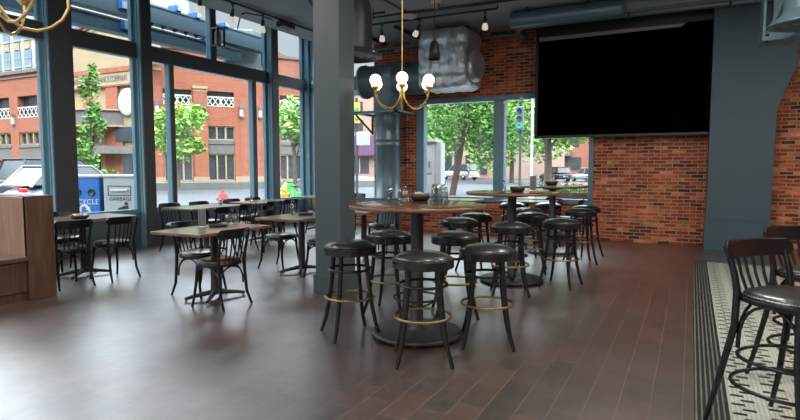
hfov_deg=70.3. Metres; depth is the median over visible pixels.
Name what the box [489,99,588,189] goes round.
tree
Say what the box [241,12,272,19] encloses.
power cable
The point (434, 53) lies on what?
pendant lamp
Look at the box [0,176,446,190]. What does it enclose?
sidewalk
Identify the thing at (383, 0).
conduit
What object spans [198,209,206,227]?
menu stand
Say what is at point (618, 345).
floor
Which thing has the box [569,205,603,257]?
bar stool
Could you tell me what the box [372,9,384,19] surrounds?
hanger
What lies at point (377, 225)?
dining chair
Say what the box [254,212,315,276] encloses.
table
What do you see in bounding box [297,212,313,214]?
serving dish
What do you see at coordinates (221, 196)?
fire hydrant
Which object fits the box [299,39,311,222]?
trim
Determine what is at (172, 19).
canopy
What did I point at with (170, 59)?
window
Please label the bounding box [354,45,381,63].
diffuser
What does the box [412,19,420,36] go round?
track spotlight
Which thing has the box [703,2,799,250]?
column
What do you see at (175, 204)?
dining chair
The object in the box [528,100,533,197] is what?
lamp post
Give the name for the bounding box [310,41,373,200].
window
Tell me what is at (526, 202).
table
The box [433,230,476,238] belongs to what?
seat cushion
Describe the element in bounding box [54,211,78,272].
dining chair
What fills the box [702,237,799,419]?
bar chair
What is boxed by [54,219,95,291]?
dining chair
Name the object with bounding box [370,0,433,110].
chandelier
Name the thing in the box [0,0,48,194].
window
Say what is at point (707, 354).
trim
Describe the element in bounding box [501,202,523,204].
seat cushion
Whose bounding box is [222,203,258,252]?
dining chair
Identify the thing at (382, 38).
track spotlight
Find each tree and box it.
[76,63,107,168]
[154,102,208,187]
[279,93,299,191]
[427,100,541,195]
[427,106,474,166]
[460,102,574,182]
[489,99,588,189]
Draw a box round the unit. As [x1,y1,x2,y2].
[418,25,484,93]
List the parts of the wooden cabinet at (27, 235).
seat, panel, seat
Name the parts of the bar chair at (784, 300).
leg, rail, seat, nailhead trim, leg, leg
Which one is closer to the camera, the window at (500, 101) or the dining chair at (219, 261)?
the dining chair at (219, 261)
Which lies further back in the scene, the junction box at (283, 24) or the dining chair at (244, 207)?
the junction box at (283, 24)
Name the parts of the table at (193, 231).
post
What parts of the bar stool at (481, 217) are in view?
leg, leg, leg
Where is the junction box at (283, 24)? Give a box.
[276,20,294,29]
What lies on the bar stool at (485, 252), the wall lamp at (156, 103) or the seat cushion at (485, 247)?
the seat cushion at (485, 247)
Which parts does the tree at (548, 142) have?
crown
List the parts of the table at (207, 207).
post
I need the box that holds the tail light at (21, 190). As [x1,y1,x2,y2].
[18,188,27,192]
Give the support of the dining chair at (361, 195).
on the floor
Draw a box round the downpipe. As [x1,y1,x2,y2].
[404,49,408,224]
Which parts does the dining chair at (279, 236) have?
leg, rail, leg, seat, leg, leg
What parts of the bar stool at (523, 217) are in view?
leg, leg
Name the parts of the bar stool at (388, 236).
leg, leg, nailhead trim, leg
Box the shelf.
[354,109,415,134]
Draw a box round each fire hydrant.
[216,190,229,201]
[280,182,289,196]
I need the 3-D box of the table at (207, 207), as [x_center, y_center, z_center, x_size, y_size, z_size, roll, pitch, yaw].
[-3.164,0.310,9.269,0.686,0.750,1.146,2,5,27]
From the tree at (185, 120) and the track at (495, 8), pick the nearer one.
the track at (495, 8)
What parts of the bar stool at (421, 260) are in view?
leg, leg, nailhead trim, leg, leg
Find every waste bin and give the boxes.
[78,174,111,212]
[102,174,134,210]
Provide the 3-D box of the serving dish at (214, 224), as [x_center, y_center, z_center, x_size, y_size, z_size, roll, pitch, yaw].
[-1.961,0.166,6.115,0.220,0.024,0.220,2,5,27]
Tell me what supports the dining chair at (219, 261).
on the floor
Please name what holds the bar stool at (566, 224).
on the floor
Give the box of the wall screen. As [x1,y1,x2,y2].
[534,8,713,138]
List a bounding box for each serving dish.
[207,223,227,226]
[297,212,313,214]
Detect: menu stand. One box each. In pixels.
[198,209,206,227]
[529,175,536,191]
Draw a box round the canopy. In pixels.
[0,0,261,66]
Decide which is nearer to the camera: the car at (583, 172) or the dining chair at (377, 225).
the dining chair at (377, 225)
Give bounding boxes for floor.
[0,222,799,419]
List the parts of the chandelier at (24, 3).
arm, arm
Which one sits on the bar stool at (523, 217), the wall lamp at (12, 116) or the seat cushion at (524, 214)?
the seat cushion at (524, 214)
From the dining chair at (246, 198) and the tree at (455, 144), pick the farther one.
the tree at (455, 144)
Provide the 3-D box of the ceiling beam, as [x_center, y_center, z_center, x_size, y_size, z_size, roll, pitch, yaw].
[5.478,-3.332,8.703,7.400,0.100,0.200,2,5,27]
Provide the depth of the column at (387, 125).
12.02 m
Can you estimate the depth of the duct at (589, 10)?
9.41 m
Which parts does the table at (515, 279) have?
plate, post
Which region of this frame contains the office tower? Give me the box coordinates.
[0,0,189,72]
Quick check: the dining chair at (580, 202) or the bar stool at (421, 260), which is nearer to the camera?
the bar stool at (421, 260)
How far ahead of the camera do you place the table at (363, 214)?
8.48 m
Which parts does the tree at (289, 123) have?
crown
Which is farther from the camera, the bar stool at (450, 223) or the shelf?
the shelf
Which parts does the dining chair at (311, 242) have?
leg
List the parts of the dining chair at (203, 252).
leg, rail, leg, seat, leg, leg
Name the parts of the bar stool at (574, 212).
leg, leg, leg, leg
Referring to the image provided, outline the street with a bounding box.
[157,178,587,206]
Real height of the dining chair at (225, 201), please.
0.792 m
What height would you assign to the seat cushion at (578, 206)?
0.053 m
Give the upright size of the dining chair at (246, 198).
0.792 m
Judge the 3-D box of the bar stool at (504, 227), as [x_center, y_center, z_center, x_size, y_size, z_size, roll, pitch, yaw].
[1.206,0.526,6.228,0.444,0.800,0.444,1,4,6]
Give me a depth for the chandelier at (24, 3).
2.81 m
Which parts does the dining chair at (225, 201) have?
rail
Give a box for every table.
[54,213,139,280]
[150,222,270,305]
[162,203,239,249]
[229,199,298,241]
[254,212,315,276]
[291,195,314,229]
[349,200,485,346]
[355,210,380,262]
[381,213,410,248]
[428,198,484,229]
[466,190,559,286]
[495,199,557,239]
[518,184,588,254]
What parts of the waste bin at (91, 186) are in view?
lid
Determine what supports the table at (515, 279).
on the floor
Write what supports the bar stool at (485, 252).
on the floor
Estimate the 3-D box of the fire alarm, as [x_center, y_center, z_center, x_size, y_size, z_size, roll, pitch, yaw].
[0.174,-3.431,10.014,0.250,0.105,0.250,2,5,27]
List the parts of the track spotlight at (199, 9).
bulb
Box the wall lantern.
[210,27,225,48]
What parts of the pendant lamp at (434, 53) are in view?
lamp shade, cord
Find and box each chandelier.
[0,0,69,35]
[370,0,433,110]
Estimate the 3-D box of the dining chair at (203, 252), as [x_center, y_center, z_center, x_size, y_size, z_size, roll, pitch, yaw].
[-2.210,0.529,6.226,0.479,0.792,0.440,2,5,27]
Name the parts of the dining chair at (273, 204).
leg, rail, leg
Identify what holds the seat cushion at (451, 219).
on the bar stool at (450, 223)
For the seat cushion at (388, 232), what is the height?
0.053 m
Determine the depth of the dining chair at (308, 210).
11.84 m
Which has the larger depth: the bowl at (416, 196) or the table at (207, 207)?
the table at (207, 207)
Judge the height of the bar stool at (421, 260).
0.800 m
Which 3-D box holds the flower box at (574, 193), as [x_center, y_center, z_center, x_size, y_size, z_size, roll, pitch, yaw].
[3.566,-0.099,12.039,0.956,1.218,0.593,2,5,27]
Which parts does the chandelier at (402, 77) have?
lamp shade, arm, arm, stem, lamp shade, lamp shade, arm, arm, arm, lamp shade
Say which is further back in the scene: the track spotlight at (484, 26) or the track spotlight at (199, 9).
the track spotlight at (484, 26)
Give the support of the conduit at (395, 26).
attached to the ceiling
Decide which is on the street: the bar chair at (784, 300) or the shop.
the shop
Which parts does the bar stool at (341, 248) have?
leg, leg, nailhead trim, leg, leg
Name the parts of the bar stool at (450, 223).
leg, nailhead trim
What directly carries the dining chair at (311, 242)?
on the floor
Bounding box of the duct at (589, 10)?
[509,0,626,28]
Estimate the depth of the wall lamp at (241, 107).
44.75 m
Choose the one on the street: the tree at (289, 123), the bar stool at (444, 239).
the tree at (289, 123)
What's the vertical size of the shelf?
0.445 m
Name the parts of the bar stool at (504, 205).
leg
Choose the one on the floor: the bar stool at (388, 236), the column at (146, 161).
the bar stool at (388, 236)
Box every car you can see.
[0,158,86,192]
[0,165,102,194]
[445,164,480,179]
[538,167,572,181]
[572,168,587,180]
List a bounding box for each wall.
[87,199,305,253]
[311,28,799,250]
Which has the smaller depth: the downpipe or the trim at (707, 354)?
the trim at (707, 354)
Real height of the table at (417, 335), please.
1.090 m
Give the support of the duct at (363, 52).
attached to the ceiling
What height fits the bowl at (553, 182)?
0.086 m
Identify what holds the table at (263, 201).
on the floor
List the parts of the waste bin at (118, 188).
lid, flap handle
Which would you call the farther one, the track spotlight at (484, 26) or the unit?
the unit
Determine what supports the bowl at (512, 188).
on the table at (515, 279)
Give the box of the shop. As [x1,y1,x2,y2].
[354,90,564,178]
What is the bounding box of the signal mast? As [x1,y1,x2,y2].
[354,98,369,192]
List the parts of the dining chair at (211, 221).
rail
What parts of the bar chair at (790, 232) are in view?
leg, rail, seat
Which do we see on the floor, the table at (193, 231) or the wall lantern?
the table at (193, 231)
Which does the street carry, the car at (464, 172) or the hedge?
the car at (464, 172)
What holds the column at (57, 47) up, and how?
attached to the wall at (99, 228)
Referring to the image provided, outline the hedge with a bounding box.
[99,169,119,173]
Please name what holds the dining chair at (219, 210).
on the floor
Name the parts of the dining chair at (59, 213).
leg, rail, seat, leg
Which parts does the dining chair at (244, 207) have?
leg, rail, leg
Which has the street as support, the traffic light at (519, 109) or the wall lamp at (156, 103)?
the traffic light at (519, 109)
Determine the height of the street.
0.440 m
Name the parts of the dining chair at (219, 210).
leg, rail, leg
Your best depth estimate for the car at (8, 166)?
21.58 m
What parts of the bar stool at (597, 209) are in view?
leg, leg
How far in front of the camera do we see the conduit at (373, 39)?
12.19 m
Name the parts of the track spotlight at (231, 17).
bulb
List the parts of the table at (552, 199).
plate, post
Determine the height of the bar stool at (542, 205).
0.800 m
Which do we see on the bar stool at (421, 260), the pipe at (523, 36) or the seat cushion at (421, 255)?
the seat cushion at (421, 255)
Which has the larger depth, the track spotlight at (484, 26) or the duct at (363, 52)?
the track spotlight at (484, 26)
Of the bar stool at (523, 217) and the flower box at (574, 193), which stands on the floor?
the bar stool at (523, 217)
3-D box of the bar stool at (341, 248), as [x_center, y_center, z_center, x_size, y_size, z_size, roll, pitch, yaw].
[-0.414,0.643,4.715,0.444,0.800,0.444,-2,5,-23]
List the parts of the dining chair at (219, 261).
leg, seat, leg, rail, leg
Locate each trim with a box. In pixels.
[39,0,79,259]
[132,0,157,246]
[266,27,280,227]
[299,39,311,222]
[693,259,730,419]
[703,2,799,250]
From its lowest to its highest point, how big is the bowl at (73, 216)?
0.066 m
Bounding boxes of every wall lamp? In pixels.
[10,115,14,125]
[154,101,158,113]
[239,105,243,117]
[258,106,261,118]
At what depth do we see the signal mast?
26.80 m
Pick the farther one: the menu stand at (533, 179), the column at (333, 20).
the menu stand at (533, 179)
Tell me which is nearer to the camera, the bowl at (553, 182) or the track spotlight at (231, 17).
the bowl at (553, 182)
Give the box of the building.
[0,27,300,181]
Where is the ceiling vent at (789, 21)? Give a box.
[766,0,799,32]
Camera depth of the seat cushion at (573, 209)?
8.06 m
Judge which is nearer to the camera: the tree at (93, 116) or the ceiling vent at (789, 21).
the ceiling vent at (789, 21)
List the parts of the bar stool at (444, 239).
leg, leg, nailhead trim, leg, leg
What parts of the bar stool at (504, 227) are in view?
leg, leg, leg, leg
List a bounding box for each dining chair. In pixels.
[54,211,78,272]
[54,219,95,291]
[89,215,140,282]
[158,202,196,252]
[170,220,226,298]
[189,201,223,247]
[191,227,252,311]
[199,206,236,255]
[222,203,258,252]
[223,198,252,242]
[245,197,273,237]
[250,200,283,246]
[257,209,298,269]
[269,198,297,240]
[303,238,315,277]
[305,210,314,232]
[355,193,365,229]
[368,213,399,254]
[454,201,484,242]
[534,197,562,240]
[557,199,584,243]
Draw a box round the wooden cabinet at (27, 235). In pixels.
[0,193,56,305]
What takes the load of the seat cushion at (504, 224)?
on the bar stool at (504, 227)
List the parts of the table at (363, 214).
post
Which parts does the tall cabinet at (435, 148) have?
door, lid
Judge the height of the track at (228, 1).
0.055 m
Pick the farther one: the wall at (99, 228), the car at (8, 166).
the car at (8, 166)
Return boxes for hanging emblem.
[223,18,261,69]
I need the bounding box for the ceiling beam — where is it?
[626,0,729,12]
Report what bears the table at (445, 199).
on the floor
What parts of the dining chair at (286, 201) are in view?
leg, rail, leg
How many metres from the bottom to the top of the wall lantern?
0.360 m
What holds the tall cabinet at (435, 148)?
on the sidewalk
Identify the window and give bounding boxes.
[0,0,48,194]
[72,0,140,213]
[152,7,268,211]
[279,37,305,199]
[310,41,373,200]
[416,93,593,204]
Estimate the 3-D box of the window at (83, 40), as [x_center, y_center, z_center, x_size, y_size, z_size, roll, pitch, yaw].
[-4.798,-1.906,9.194,0.145,4.020,1.200,2,5,27]
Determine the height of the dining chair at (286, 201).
0.792 m
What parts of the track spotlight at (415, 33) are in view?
bulb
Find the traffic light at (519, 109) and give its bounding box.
[516,101,523,197]
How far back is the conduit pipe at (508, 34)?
12.08 m
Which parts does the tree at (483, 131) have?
crown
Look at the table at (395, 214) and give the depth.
9.77 m
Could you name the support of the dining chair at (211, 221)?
on the floor
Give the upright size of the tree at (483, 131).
8.542 m
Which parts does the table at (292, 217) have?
post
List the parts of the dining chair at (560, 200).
rail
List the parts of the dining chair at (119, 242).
leg, leg, seat, leg, rail, leg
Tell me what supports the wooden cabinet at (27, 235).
on the floor
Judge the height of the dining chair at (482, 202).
0.792 m
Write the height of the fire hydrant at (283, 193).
1.038 m
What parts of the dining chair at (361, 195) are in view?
rail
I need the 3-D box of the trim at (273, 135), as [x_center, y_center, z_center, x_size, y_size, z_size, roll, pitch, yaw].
[-2.906,-1.896,12.825,0.270,4.600,0.232,2,5,27]
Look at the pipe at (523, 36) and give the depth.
9.38 m
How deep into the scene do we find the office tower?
100.54 m
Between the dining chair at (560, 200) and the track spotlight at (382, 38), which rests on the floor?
the dining chair at (560, 200)
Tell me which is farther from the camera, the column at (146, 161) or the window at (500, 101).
the window at (500, 101)
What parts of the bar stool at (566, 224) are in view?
leg, leg, leg, leg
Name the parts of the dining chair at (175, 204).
leg, rail, leg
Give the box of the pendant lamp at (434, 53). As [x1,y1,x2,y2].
[428,0,439,60]
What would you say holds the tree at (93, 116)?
on the street
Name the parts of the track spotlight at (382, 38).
bulb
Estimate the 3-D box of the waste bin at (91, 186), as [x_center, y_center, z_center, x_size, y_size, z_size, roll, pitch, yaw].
[-6.508,-0.070,12.041,0.700,1.360,0.700,0,4,0]
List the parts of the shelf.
plate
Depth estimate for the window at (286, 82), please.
13.81 m
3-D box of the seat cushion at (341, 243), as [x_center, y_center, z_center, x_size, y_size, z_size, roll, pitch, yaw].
[-0.414,0.270,4.686,0.408,0.053,0.408,-2,5,-23]
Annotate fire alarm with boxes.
[403,11,416,18]
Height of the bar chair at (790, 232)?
1.001 m
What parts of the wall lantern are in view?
lamp glass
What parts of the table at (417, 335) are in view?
post, plate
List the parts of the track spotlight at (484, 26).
bulb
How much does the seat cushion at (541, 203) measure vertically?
0.053 m
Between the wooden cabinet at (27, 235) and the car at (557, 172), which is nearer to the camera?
the wooden cabinet at (27, 235)
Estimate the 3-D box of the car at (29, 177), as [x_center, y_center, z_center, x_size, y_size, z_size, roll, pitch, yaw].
[-11.350,-0.708,19.955,1.951,1.730,4.752,2,5,27]
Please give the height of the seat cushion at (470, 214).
0.053 m
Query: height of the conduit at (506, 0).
0.028 m
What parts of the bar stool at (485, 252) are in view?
leg, leg, nailhead trim, leg, leg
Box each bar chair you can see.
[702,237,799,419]
[745,225,799,373]
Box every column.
[311,62,432,230]
[313,0,357,295]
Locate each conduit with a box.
[372,0,504,18]
[372,37,386,45]
[383,0,405,11]
[394,25,419,38]
[417,0,519,12]
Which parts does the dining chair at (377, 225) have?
seat, leg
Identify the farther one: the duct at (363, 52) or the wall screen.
the wall screen
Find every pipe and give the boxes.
[374,33,517,50]
[516,0,771,41]
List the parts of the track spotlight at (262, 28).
bulb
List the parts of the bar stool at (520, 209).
leg, leg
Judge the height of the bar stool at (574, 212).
0.800 m
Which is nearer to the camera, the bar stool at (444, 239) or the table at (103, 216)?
the bar stool at (444, 239)
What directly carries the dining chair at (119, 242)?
on the floor
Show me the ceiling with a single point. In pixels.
(300, 12)
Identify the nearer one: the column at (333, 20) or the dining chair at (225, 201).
the column at (333, 20)
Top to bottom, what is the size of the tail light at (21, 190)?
0.138 m
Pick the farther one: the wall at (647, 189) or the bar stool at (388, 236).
the wall at (647, 189)
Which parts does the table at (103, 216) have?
post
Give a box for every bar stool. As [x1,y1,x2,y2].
[320,239,379,343]
[364,229,410,317]
[392,249,454,369]
[431,230,479,319]
[441,217,477,286]
[455,212,493,270]
[459,242,516,351]
[490,221,530,297]
[499,202,526,247]
[515,212,548,274]
[516,207,542,262]
[534,202,561,247]
[537,218,582,290]
[562,208,597,264]
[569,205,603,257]
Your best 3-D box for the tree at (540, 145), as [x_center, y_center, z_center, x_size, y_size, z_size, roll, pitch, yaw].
[11.125,-7.523,56.331,11.345,9.707,10.814,2,5,27]
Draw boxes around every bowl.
[69,213,88,218]
[410,192,429,200]
[510,186,524,191]
[545,180,557,185]
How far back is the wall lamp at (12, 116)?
48.29 m
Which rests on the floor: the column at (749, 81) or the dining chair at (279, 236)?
the dining chair at (279, 236)
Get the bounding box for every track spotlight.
[196,0,202,13]
[227,3,234,23]
[260,14,265,32]
[379,24,384,41]
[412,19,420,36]
[482,11,487,29]
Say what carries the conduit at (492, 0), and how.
attached to the ceiling
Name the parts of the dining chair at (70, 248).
leg, seat, rail, leg, leg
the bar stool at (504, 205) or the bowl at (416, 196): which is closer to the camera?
the bowl at (416, 196)
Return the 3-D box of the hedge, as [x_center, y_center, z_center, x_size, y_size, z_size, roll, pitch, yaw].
[-21.161,-2.167,38.669,4.515,1.356,2.041,2,5,27]
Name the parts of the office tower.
spandrel panel, spandrel panel, frame, spandrel panel, frame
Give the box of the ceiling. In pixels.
[187,0,649,47]
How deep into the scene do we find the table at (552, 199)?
9.10 m
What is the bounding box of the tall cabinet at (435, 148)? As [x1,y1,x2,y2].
[427,139,444,195]
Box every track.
[223,0,312,31]
[372,5,497,25]
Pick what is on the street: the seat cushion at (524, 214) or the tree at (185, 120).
the tree at (185, 120)
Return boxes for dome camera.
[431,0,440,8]
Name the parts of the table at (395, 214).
post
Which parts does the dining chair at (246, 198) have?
rail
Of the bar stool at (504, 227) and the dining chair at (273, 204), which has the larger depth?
the dining chair at (273, 204)
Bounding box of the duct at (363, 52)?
[308,0,381,63]
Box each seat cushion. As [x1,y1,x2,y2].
[325,239,373,248]
[368,229,410,236]
[395,249,450,261]
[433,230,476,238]
[443,217,475,221]
[460,212,490,216]
[462,242,513,252]
[492,221,529,227]
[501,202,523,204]
[516,207,541,210]
[517,212,547,216]
[536,202,559,204]
[544,218,579,223]
[567,208,595,211]
[572,205,598,208]
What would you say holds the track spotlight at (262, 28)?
hanging from the track at (228, 1)
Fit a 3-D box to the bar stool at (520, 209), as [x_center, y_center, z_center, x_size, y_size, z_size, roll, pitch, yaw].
[1.881,0.356,8.415,0.444,0.800,0.444,0,4,-2]
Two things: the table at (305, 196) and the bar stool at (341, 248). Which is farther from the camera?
the table at (305, 196)
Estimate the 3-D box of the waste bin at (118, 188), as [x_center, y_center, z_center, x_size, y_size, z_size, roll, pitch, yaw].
[-5.775,-0.070,12.042,0.700,1.360,0.710,0,4,0]
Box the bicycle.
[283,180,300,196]
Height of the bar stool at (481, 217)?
0.800 m
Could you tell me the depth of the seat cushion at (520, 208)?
8.26 m
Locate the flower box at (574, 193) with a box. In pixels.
[544,177,587,198]

